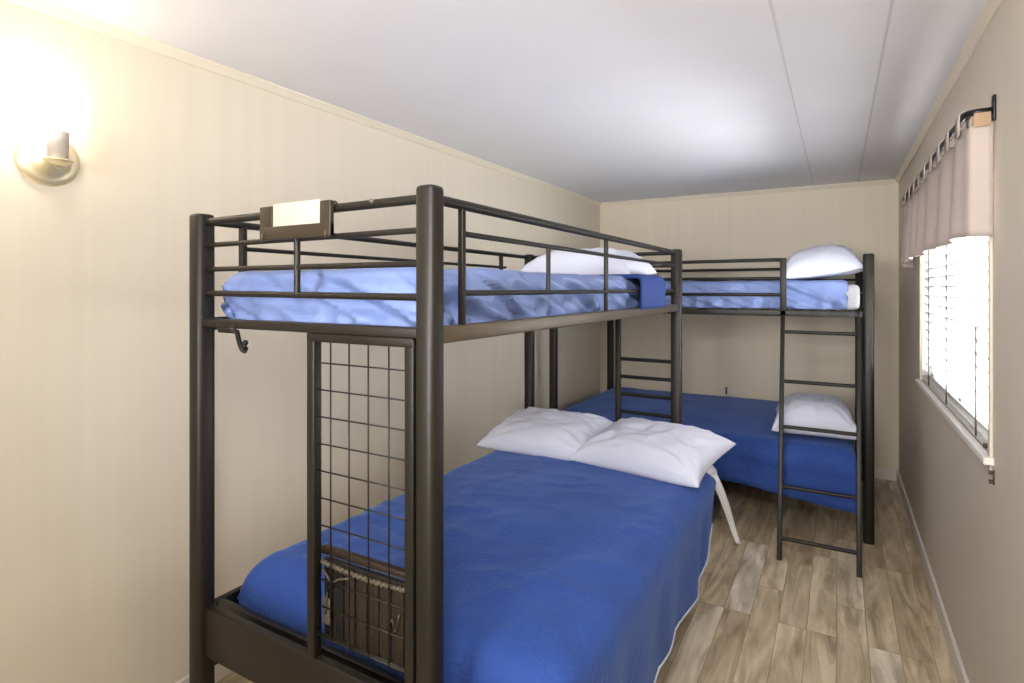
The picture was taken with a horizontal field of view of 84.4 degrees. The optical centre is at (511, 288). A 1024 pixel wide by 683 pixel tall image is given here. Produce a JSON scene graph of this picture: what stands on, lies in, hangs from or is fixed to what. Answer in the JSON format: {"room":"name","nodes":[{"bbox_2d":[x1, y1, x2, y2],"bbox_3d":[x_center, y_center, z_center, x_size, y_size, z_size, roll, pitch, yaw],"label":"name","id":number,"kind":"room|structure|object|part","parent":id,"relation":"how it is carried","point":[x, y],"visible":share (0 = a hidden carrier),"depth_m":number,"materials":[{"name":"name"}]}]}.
{"room":"dormitory","nodes":[
{"label":"dormitory","id":0,"kind":"room"},
{"bbox_2d":[0,0,599,682],"bbox_3d":[-1.304,0.309,1.803,0.100,2.262,8.620,0,0,30],"label":"wall","id":1,"kind":"structure","parent":0,"point":[94,266],"depth_m":1.91,"materials":[{"name":"paint"}]},
{"bbox_2d":[14,96,79,185],"bbox_3d":[-1.292,-0.419,1.605,0.118,0.244,0.155,0,0,30],"label":"wall sconce","id":2,"kind":"object","parent":1,"relation":"attached to","point":[48,158],"visible":1,"depth_m":1.59,"materials":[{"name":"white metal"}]},
{"bbox_3d":[-1.276,-0.493,1.587,0.042,0.096,0.042,0,0,30],"label":"light bulb","id":3,"kind":"part","parent":2,"relation":"part of","materials":[{"name":"white glass"}]},
{"bbox_2d":[175,663,232,682],"bbox_3d":[-1.258,1.397,1.768,0.014,0.085,8.406,0,0,30],"label":"baseboard","id":4,"kind":"structure","parent":1,"relation":"attached to","point":[221,672],"depth_m":2.07,"materials":[{"name":"paint"}]},
{"bbox_2d":[5,0,600,205],"bbox_3d":[-1.249,-0.807,1.771,0.026,0.030,8.420,0,0,30],"label":"trim","id":5,"kind":"structure","parent":1,"relation":"attached to","point":[51,9],"depth_m":2.13,"materials":[{"name":"paint"}]},
{"bbox_2d":[46,0,986,202],"bbox_3d":[-0.232,-0.862,1.185,2.574,0.080,8.620,0,0,30],"label":"ceiling","id":6,"kind":"structure","parent":0,"point":[602,101],"depth_m":2.15,"materials":[{"name":"paint"}]},
{"bbox_2d":[768,0,813,185],"bbox_3d":[0.302,-0.821,0.859,0.008,0.002,8.390,0,0,30],"label":"trim","id":7,"kind":"structure","parent":6,"relation":"attached to","point":[769,1],"depth_m":2.13,"materials":[{"name":"white"}]},
{"bbox_2d":[858,0,893,181],"bbox_3d":[0.563,-0.821,0.708,0.008,0.002,8.390,0,0,30],"label":"trim","id":8,"kind":"structure","parent":6,"relation":"attached to","point":[891,1],"depth_m":2.12,"materials":[{"name":"white"}]},
{"bbox_2d":[217,478,957,682],"bbox_3d":[-0.232,1.480,1.185,2.574,0.080,8.620,0,0,30],"label":"floor","id":9,"kind":"structure","parent":0,"point":[805,616],"depth_m":2.56,"materials":[{"name":"wood"}]},
{"bbox_2d":[189,184,719,682],"bbox_3d":[0.053,0.617,2.156,1.088,1.646,2.045,0,0,30],"label":"bunk bed","id":10,"kind":"object","parent":9,"relation":"on","point":[254,646],"visible":0.61,"depth_m":1.31,"materials":[{"name":"brown metal"}]},
{"bbox_3d":[-0.831,0.620,1.515,0.052,1.640,0.052,0,0,30],"label":"post","id":11,"kind":"part","parent":10,"relation":"part of","materials":[{"name":"brown metal"}]},
{"bbox_3d":[-0.365,0.094,2.397,0.030,0.034,1.994,0,0,28],"label":"rail","id":12,"kind":"part","parent":10,"relation":"part of","materials":[{"name":"brown metal"}]},
{"bbox_3d":[-0.385,0.925,2.424,0.020,0.070,1.865,0,0,30],"label":"rail","id":13,"kind":"part","parent":10,"relation":"part of","materials":[{"name":"black metal"}]},
{"bbox_2d":[218,325,248,353],"bbox_3d":[-0.693,0.124,1.409,0.151,0.065,0.021,0,0,40],"label":"coat hook","id":14,"kind":"object","parent":10,"relation":"attached to","point":[232,329],"visible":1,"depth_m":1.40,"materials":[{"name":"black metal"}]},
{"bbox_2d":[260,199,337,241],"bbox_3d":[-0.494,-0.157,1.311,0.240,0.087,0.044,0,0,30],"label":"sign holder","id":15,"kind":"object","parent":10,"relation":"attached to","point":[310,218],"visible":0.99,"depth_m":1.29,"materials":[{"name":"brown metal"}]},
{"bbox_3d":[-0.498,0.089,1.323,0.770,0.022,0.030,0,0,30],"label":"rail","id":16,"kind":"part","parent":10,"relation":"part of","materials":[{"name":"brown metal"}]},
{"bbox_3d":[-0.498,-0.180,1.323,0.770,0.024,0.020,0,0,30],"label":"rail","id":17,"kind":"part","parent":10,"relation":"part of","materials":[{"name":"brown metal"}]},
{"bbox_3d":[-0.498,0.014,1.323,0.770,0.021,0.015,0,0,30],"label":"guard rail","id":18,"kind":"part","parent":10,"relation":"part of","materials":[{"name":"brown metal"}]},
{"bbox_3d":[-0.498,-0.051,1.323,0.770,0.014,0.013,0,0,30],"label":"guard rail","id":19,"kind":"part","parent":10,"relation":"part of","materials":[{"name":"brown metal"}]},
{"bbox_3d":[-0.498,-0.117,1.323,0.770,0.016,0.013,0,0,30],"label":"guard rail","id":20,"kind":"part","parent":10,"relation":"part of","materials":[{"name":"brown metal"}]},
{"bbox_3d":[-0.387,0.918,1.360,1.030,0.060,0.020,0,0,30],"label":"rail","id":21,"kind":"part","parent":10,"relation":"part of","materials":[{"name":"black metal"}]},
{"bbox_3d":[-0.329,0.469,1.225,0.314,0.741,0.026,0,0,30],"label":"panel frame","id":22,"kind":"part","parent":10,"relation":"part of","materials":[{"name":"brown metal"}]},
{"bbox_2d":[320,544,404,667],"bbox_3d":[-0.318,0.697,1.236,0.274,0.213,0.027,0,0,30],"label":"hanging basket","id":23,"kind":"object","parent":10,"relation":"hanging from","point":[378,582],"visible":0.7,"depth_m":1.24,"materials":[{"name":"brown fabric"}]},
{"bbox_3d":[-0.417,0.702,1.283,0.025,0.077,0.006,0,0,30],"label":"loose cord","id":24,"kind":"part","parent":23,"relation":"part of","materials":[{"name":"beige fabric"}]},
{"bbox_3d":[-0.395,0.652,1.271,0.092,0.030,0.008,0,0,30],"label":"loose cord","id":25,"kind":"part","parent":23,"relation":"part of","materials":[{"name":"beige fabric"}]},
{"bbox_3d":[-0.321,0.628,1.230,0.274,0.019,0.015,0,0,30],"label":"cord trim","id":26,"kind":"part","parent":23,"relation":"part of","materials":[{"name":"beige fabric"}]},
{"bbox_3d":[-0.252,0.701,1.188,0.044,0.042,0.005,0,0,30],"label":"loose cord","id":27,"kind":"part","parent":23,"relation":"part of","materials":[{"name":"beige fabric"}]},
{"bbox_3d":[-0.365,-0.182,2.397,0.019,0.020,1.994,0,0,28],"label":"rail","id":28,"kind":"part","parent":10,"relation":"part of","materials":[{"name":"brown metal"}]},
{"bbox_3d":[-0.404,-0.115,2.323,0.013,0.013,1.581,0,0,28],"label":"guard rail","id":29,"kind":"part","parent":10,"relation":"part of","materials":[{"name":"brown metal"}]},
{"bbox_3d":[-0.164,0.617,1.130,0.047,1.646,0.047,0,0,30],"label":"post","id":30,"kind":"part","parent":10,"relation":"part of","materials":[{"name":"brown metal"}]},
{"bbox_3d":[0.102,0.620,3.278,0.052,1.640,0.052,0,0,30],"label":"post","id":31,"kind":"part","parent":10,"relation":"part of","materials":[{"name":"brown metal"}]},
{"bbox_3d":[0.334,-0.182,1.993,0.021,0.022,1.993,0,0,30],"label":"rail","id":32,"kind":"part","parent":10,"relation":"part of","materials":[{"name":"brown metal"}]},
{"bbox_3d":[0.334,0.094,1.993,0.030,0.034,1.993,0,0,30],"label":"rail","id":33,"kind":"part","parent":10,"relation":"part of","materials":[{"name":"brown metal"}]},
{"bbox_3d":[0.362,0.009,2.042,0.013,0.013,1.882,0,0,30],"label":"guard rail","id":34,"kind":"part","parent":10,"relation":"part of","materials":[{"name":"brown metal"}]},
{"bbox_3d":[0.362,-0.119,2.042,0.013,0.015,1.882,0,0,30],"label":"guard rail","id":35,"kind":"part","parent":10,"relation":"part of","materials":[{"name":"brown metal"}]},
{"bbox_3d":[0.467,-0.182,3.067,0.843,0.020,0.020,0,0,30],"label":"rail","id":36,"kind":"part","parent":10,"relation":"part of","materials":[{"name":"brown metal"}]},
{"bbox_3d":[0.467,-0.116,3.067,0.843,0.013,0.013,0,0,30],"label":"guard rail","id":37,"kind":"part","parent":10,"relation":"part of","materials":[{"name":"brown metal"}]},
{"bbox_3d":[0.832,0.620,2.857,0.052,1.640,0.052,0,0,30],"label":"post","id":38,"kind":"part","parent":10,"relation":"part of","materials":[{"name":"brown metal"}]},
{"bbox_3d":[0.514,1.020,1.891,0.025,0.070,1.890,0,0,30],"label":"rail","id":39,"kind":"part","parent":10,"relation":"part of","materials":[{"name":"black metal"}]},
{"bbox_3d":[0.097,0.917,2.178,0.970,0.135,1.730,0,0,30],"label":"mattress","id":40,"kind":"object","parent":10,"relation":"on","visible":0},
{"bbox_2d":[237,450,715,682],"bbox_3d":[0.053,1.011,2.066,1.057,0.482,1.586,0,0,30],"label":"coverlet","id":41,"kind":"object","parent":40,"relation":"on","point":[556,570],"visible":0.81,"depth_m":1.66,"materials":[{"name":"blue fabric"}]},
{"bbox_2d":[476,407,612,462],"bbox_3d":[0.189,0.713,2.829,0.615,0.178,0.455,0,0,30],"label":"pillow","id":42,"kind":"object","parent":41,"relation":"on","point":[552,433],"visible":0.82,"depth_m":2.72,"materials":[{"name":"white fabric"}]},
{"bbox_2d":[568,417,735,487],"bbox_3d":[0.629,0.708,2.541,0.600,0.182,0.454,0,0,39],"label":"pillow","id":43,"kind":"object","parent":41,"relation":"on","point":[673,453],"visible":1,"depth_m":2.42,"materials":[{"name":"white fabric"}]},
{"bbox_2d":[707,465,740,544],"bbox_3d":[0.513,1.023,2.821,1.128,0.407,0.386,0,0,30],"label":"sheet","id":44,"kind":"object","parent":40,"relation":"on","point":[712,471],"visible":0.17,"depth_m":2.63,"materials":[{"name":"white fabric"}]},
{"bbox_3d":[-0.005,0.029,2.202,0.630,0.098,1.770,0,0,30],"label":"mattress","id":45,"kind":"object","parent":10,"relation":"on","visible":0},
{"bbox_2d":[221,267,640,326],"bbox_3d":[-0.108,0.024,2.037,0.801,0.161,1.547,0,0,30],"label":"duvet","id":46,"kind":"object","parent":45,"relation":"on","point":[400,279],"visible":0.8,"depth_m":1.44,"materials":[{"name":"blue fabric"}]},
{"bbox_2d":[598,274,664,309],"bbox_3d":[0.284,0.010,2.627,0.761,0.145,0.356,0,0,30],"label":"blanket","id":47,"kind":"object","parent":45,"relation":"on","point":[652,286],"visible":0.34,"depth_m":2.40,"materials":[{"name":"blue fabric"}]},
{"bbox_2d":[520,247,655,274],"bbox_3d":[0.362,-0.121,2.678,0.556,0.151,0.478,0,0,30],"label":"pillow","id":48,"kind":"object","parent":47,"relation":"on","point":[562,262],"visible":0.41,"depth_m":2.51,"materials":[{"name":"white fabric"}]},
{"bbox_2d":[549,254,873,577],"bbox_3d":[1.353,0.622,4.026,2.036,1.643,1.729,0,0,30],"label":"bunk bed","id":49,"kind":"object","parent":9,"relation":"on","point":[864,315],"visible":0.49,"depth_m":3.20,"materials":[{"name":"brown metal"}]},
{"bbox_3d":[0.309,0.620,4.197,0.056,1.640,0.056,0,0,30],"label":"post","id":50,"kind":"part","parent":49,"relation":"part of","materials":[{"name":"brown metal"}]},
{"bbox_3d":[0.914,0.620,5.245,0.056,1.640,0.056,0,0,30],"label":"post","id":51,"kind":"part","parent":49,"relation":"part of","materials":[{"name":"brown metal"}]},
{"bbox_3d":[0.977,-0.175,3.812,1.542,0.028,0.021,0,0,30],"label":"rail","id":52,"kind":"part","parent":49,"relation":"part of","materials":[{"name":"brown metal"}]},
{"bbox_3d":[1.771,-0.160,4.751,1.980,0.022,0.021,0,0,30],"label":"rail","id":53,"kind":"part","parent":49,"relation":"part of","materials":[{"name":"brown metal"}]},
{"bbox_3d":[0.977,-0.065,3.812,1.542,0.020,0.020,0,0,30],"label":"guard rail","id":54,"kind":"part","parent":49,"relation":"part of","materials":[{"name":"brown metal"}]},
{"bbox_3d":[0.977,0.035,3.812,1.542,0.020,0.020,0,0,30],"label":"guard rail","id":55,"kind":"part","parent":49,"relation":"part of","materials":[{"name":"brown metal"}]},
{"bbox_3d":[1.167,0.146,3.703,1.980,0.036,0.030,0,0,30],"label":"rail","id":56,"kind":"part","parent":49,"relation":"part of","materials":[{"name":"brown metal"}]},
{"bbox_3d":[1.771,0.146,4.751,1.980,0.036,0.030,0,0,30],"label":"rail","id":57,"kind":"part","parent":49,"relation":"part of","materials":[{"name":"brown metal"}]},
{"bbox_2d":[693,284,859,309],"bbox_3d":[1.475,0.049,4.235,1.902,0.152,1.050,0,0,30],"label":"mattress","id":58,"kind":"object","parent":49,"relation":"on","point":[853,293],"visible":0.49,"depth_m":3.33,"materials":[{"name":"white fabric"}]},
{"bbox_2d":[665,280,847,309],"bbox_3d":[1.430,0.036,4.240,1.871,0.187,1.176,0,0,30],"label":"duvet","id":59,"kind":"object","parent":58,"relation":"on","point":[800,294],"visible":0.52,"depth_m":3.51,"materials":[{"name":"blue fabric"}]},
{"bbox_2d":[779,244,862,279],"bbox_3d":[1.980,-0.168,3.591,0.468,0.223,0.635,0,0,30],"label":"pillow","id":60,"kind":"object","parent":59,"relation":"on","point":[830,260],"visible":0.89,"depth_m":3.38,"materials":[{"name":"white fabric"}]},
{"bbox_3d":[1.771,-0.070,4.751,1.980,0.018,0.018,0,0,30],"label":"guard rail","id":61,"kind":"part","parent":49,"relation":"part of","materials":[{"name":"brown metal"}]},
{"bbox_3d":[2.620,0.620,4.261,0.056,1.640,0.056,0,0,30],"label":"post","id":62,"kind":"part","parent":49,"relation":"part of","materials":[{"name":"brown metal"}]},
{"bbox_3d":[2.326,1.040,3.732,0.030,0.060,1.210,0,0,30],"label":"rail","id":63,"kind":"part","parent":49,"relation":"part of","materials":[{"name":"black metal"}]},
{"bbox_3d":[2.024,0.620,3.208,0.056,1.640,0.056,0,0,30],"label":"post","id":64,"kind":"part","parent":49,"relation":"part of","materials":[{"name":"brown metal"}]},
{"bbox_3d":[1.414,0.980,4.166,1.865,0.120,1.310,0,0,30],"label":"mattress","id":65,"kind":"object","parent":49,"relation":"on","visible":0},
{"bbox_2d":[562,387,855,513],"bbox_3d":[1.399,1.049,4.140,1.908,0.346,1.417,0,0,30],"label":"coverlet","id":66,"kind":"object","parent":65,"relation":"on","point":[812,462],"visible":0.59,"depth_m":3.38,"materials":[{"name":"blue fabric"}]},
{"bbox_2d":[771,392,855,439],"bbox_3d":[1.881,0.770,3.521,0.460,0.200,0.620,0,0,27],"label":"pillow","id":67,"kind":"object","parent":66,"relation":"on","point":[811,410],"visible":0.81,"depth_m":3.32,"materials":[{"name":"white fabric"}]},
{"bbox_2d":[600,183,898,469],"bbox_3d":[1.897,0.309,4.874,2.374,2.262,0.100,0,0,30],"label":"wall","id":68,"kind":"structure","parent":0,"point":[741,352],"depth_m":4.70,"materials":[{"name":"paint"}]},
{"bbox_2d":[725,387,736,396],"bbox_3d":[1.871,0.900,4.820,0.096,0.120,0.020,0,0,30],"label":"wall outlet","id":69,"kind":"object","parent":68,"relation":"attached to","point":[732,392],"visible":0.75,"depth_m":4.82,"materials":[{"name":"plastic"}]},
{"bbox_2d":[601,179,896,205],"bbox_3d":[1.865,-0.807,4.820,2.374,0.030,0.026,0,0,30],"label":"trim","id":70,"kind":"structure","parent":68,"relation":"attached to","point":[892,181],"depth_m":4.71,"materials":[{"name":"paint"}]},
{"bbox_2d":[874,467,896,480],"bbox_3d":[1.862,1.397,4.829,2.360,0.085,0.014,0,0,30],"label":"baseboard","id":71,"kind":"structure","parent":68,"relation":"attached to","point":[880,473],"depth_m":4.27,"materials":[{"name":"paint"}]},
{"bbox_2d":[899,0,1023,682],"bbox_3d":[0.839,0.309,0.566,0.100,2.262,8.620,0,0,30],"label":"wall","id":72,"kind":"structure","parent":0,"point":[971,529],"depth_m":1.72,"materials":[{"name":"paint"}]},
{"bbox_2d":[897,470,969,682],"bbox_3d":[0.790,1.397,0.595,0.014,0.085,8.420,0,0,30],"label":"baseboard","id":73,"kind":"structure","parent":72,"relation":"attached to","point":[956,659],"depth_m":2.54,"materials":[{"name":"paint"}]},
{"bbox_2d":[902,94,995,200],"bbox_3d":[1.831,-0.522,2.459,0.074,0.075,1.894,0,0,30],"label":"curtain rod","id":74,"kind":"object","parent":72,"relation":"attached to","point":[964,116],"visible":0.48,"depth_m":1.70,"materials":[{"name":"black metal"}]},
{"bbox_2d":[900,111,992,267],"bbox_3d":[1.819,-0.327,2.461,0.085,0.410,1.886,0,0,30],"label":"window valance","id":75,"kind":"object","parent":74,"relation":"hanging from","point":[954,200],"visible":0.98,"depth_m":1.75,"materials":[{"name":"fabric"}]},
{"bbox_2d":[895,0,1003,182],"bbox_3d":[0.785,-0.807,0.598,0.026,0.030,8.420,0,0,30],"label":"trim","id":76,"kind":"structure","parent":72,"relation":"attached to","point":[991,7],"depth_m":2.08,"materials":[{"name":"paint"}]},
{"bbox_2d":[915,236,993,469],"bbox_3d":[1.855,0.050,2.365,0.109,0.980,1.690,0,0,30],"label":"window","id":77,"kind":"structure","parent":72,"relation":"in","point":[986,457],"depth_m":2.33,"materials":[{"name":"white paint"}]},
{"bbox_3d":[1.839,0.506,2.373,0.074,0.022,1.690,0,0,30],"label":"sill","id":78,"kind":"part","parent":77,"relation":"part of","materials":[{"name":"white paint"}]},
{"bbox_2d":[922,236,987,449],"bbox_3d":[1.836,0.038,2.370,0.056,0.912,1.604,0,0,30],"label":"window blind","id":79,"kind":"object","parent":77,"relation":"attached to","point":[974,425],"visible":0.47,"depth_m":2.21,"materials":[{"name":"white plastic"}]},
{"bbox_3d":[2.091,0.052,2.835,0.005,0.865,0.005,0,0,30],"label":"ladder cord","id":80,"kind":"part","parent":79,"relation":"part of","materials":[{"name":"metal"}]},
{"bbox_3d":[1.826,0.052,2.376,0.005,0.865,0.005,0,0,30],"label":"ladder cord","id":81,"kind":"part","parent":79,"relation":"part of","materials":[{"name":"fabric"}]},
{"bbox_3d":[1.844,0.479,2.365,0.038,0.030,1.596,0,0,30],"label":"rail","id":82,"kind":"part","parent":79,"relation":"part of","materials":[{"name":"white plastic"}]},
{"bbox_3d":[1.531,0.052,1.865,0.005,0.865,0.005,0,0,30],"label":"ladder cord","id":83,"kind":"part","parent":79,"relation":"part of","materials":[{"name":"fabric"}]},
{"bbox_2d":[989,470,994,484],"bbox_3d":[1.398,0.549,1.647,0.012,0.042,0.012,0,0,30],"label":"cleat","id":84,"kind":"object","parent":72,"relation":"attached to","point":[991,472],"visible":1,"depth_m":1.64,"materials":[{"name":"metal"}]}
]}

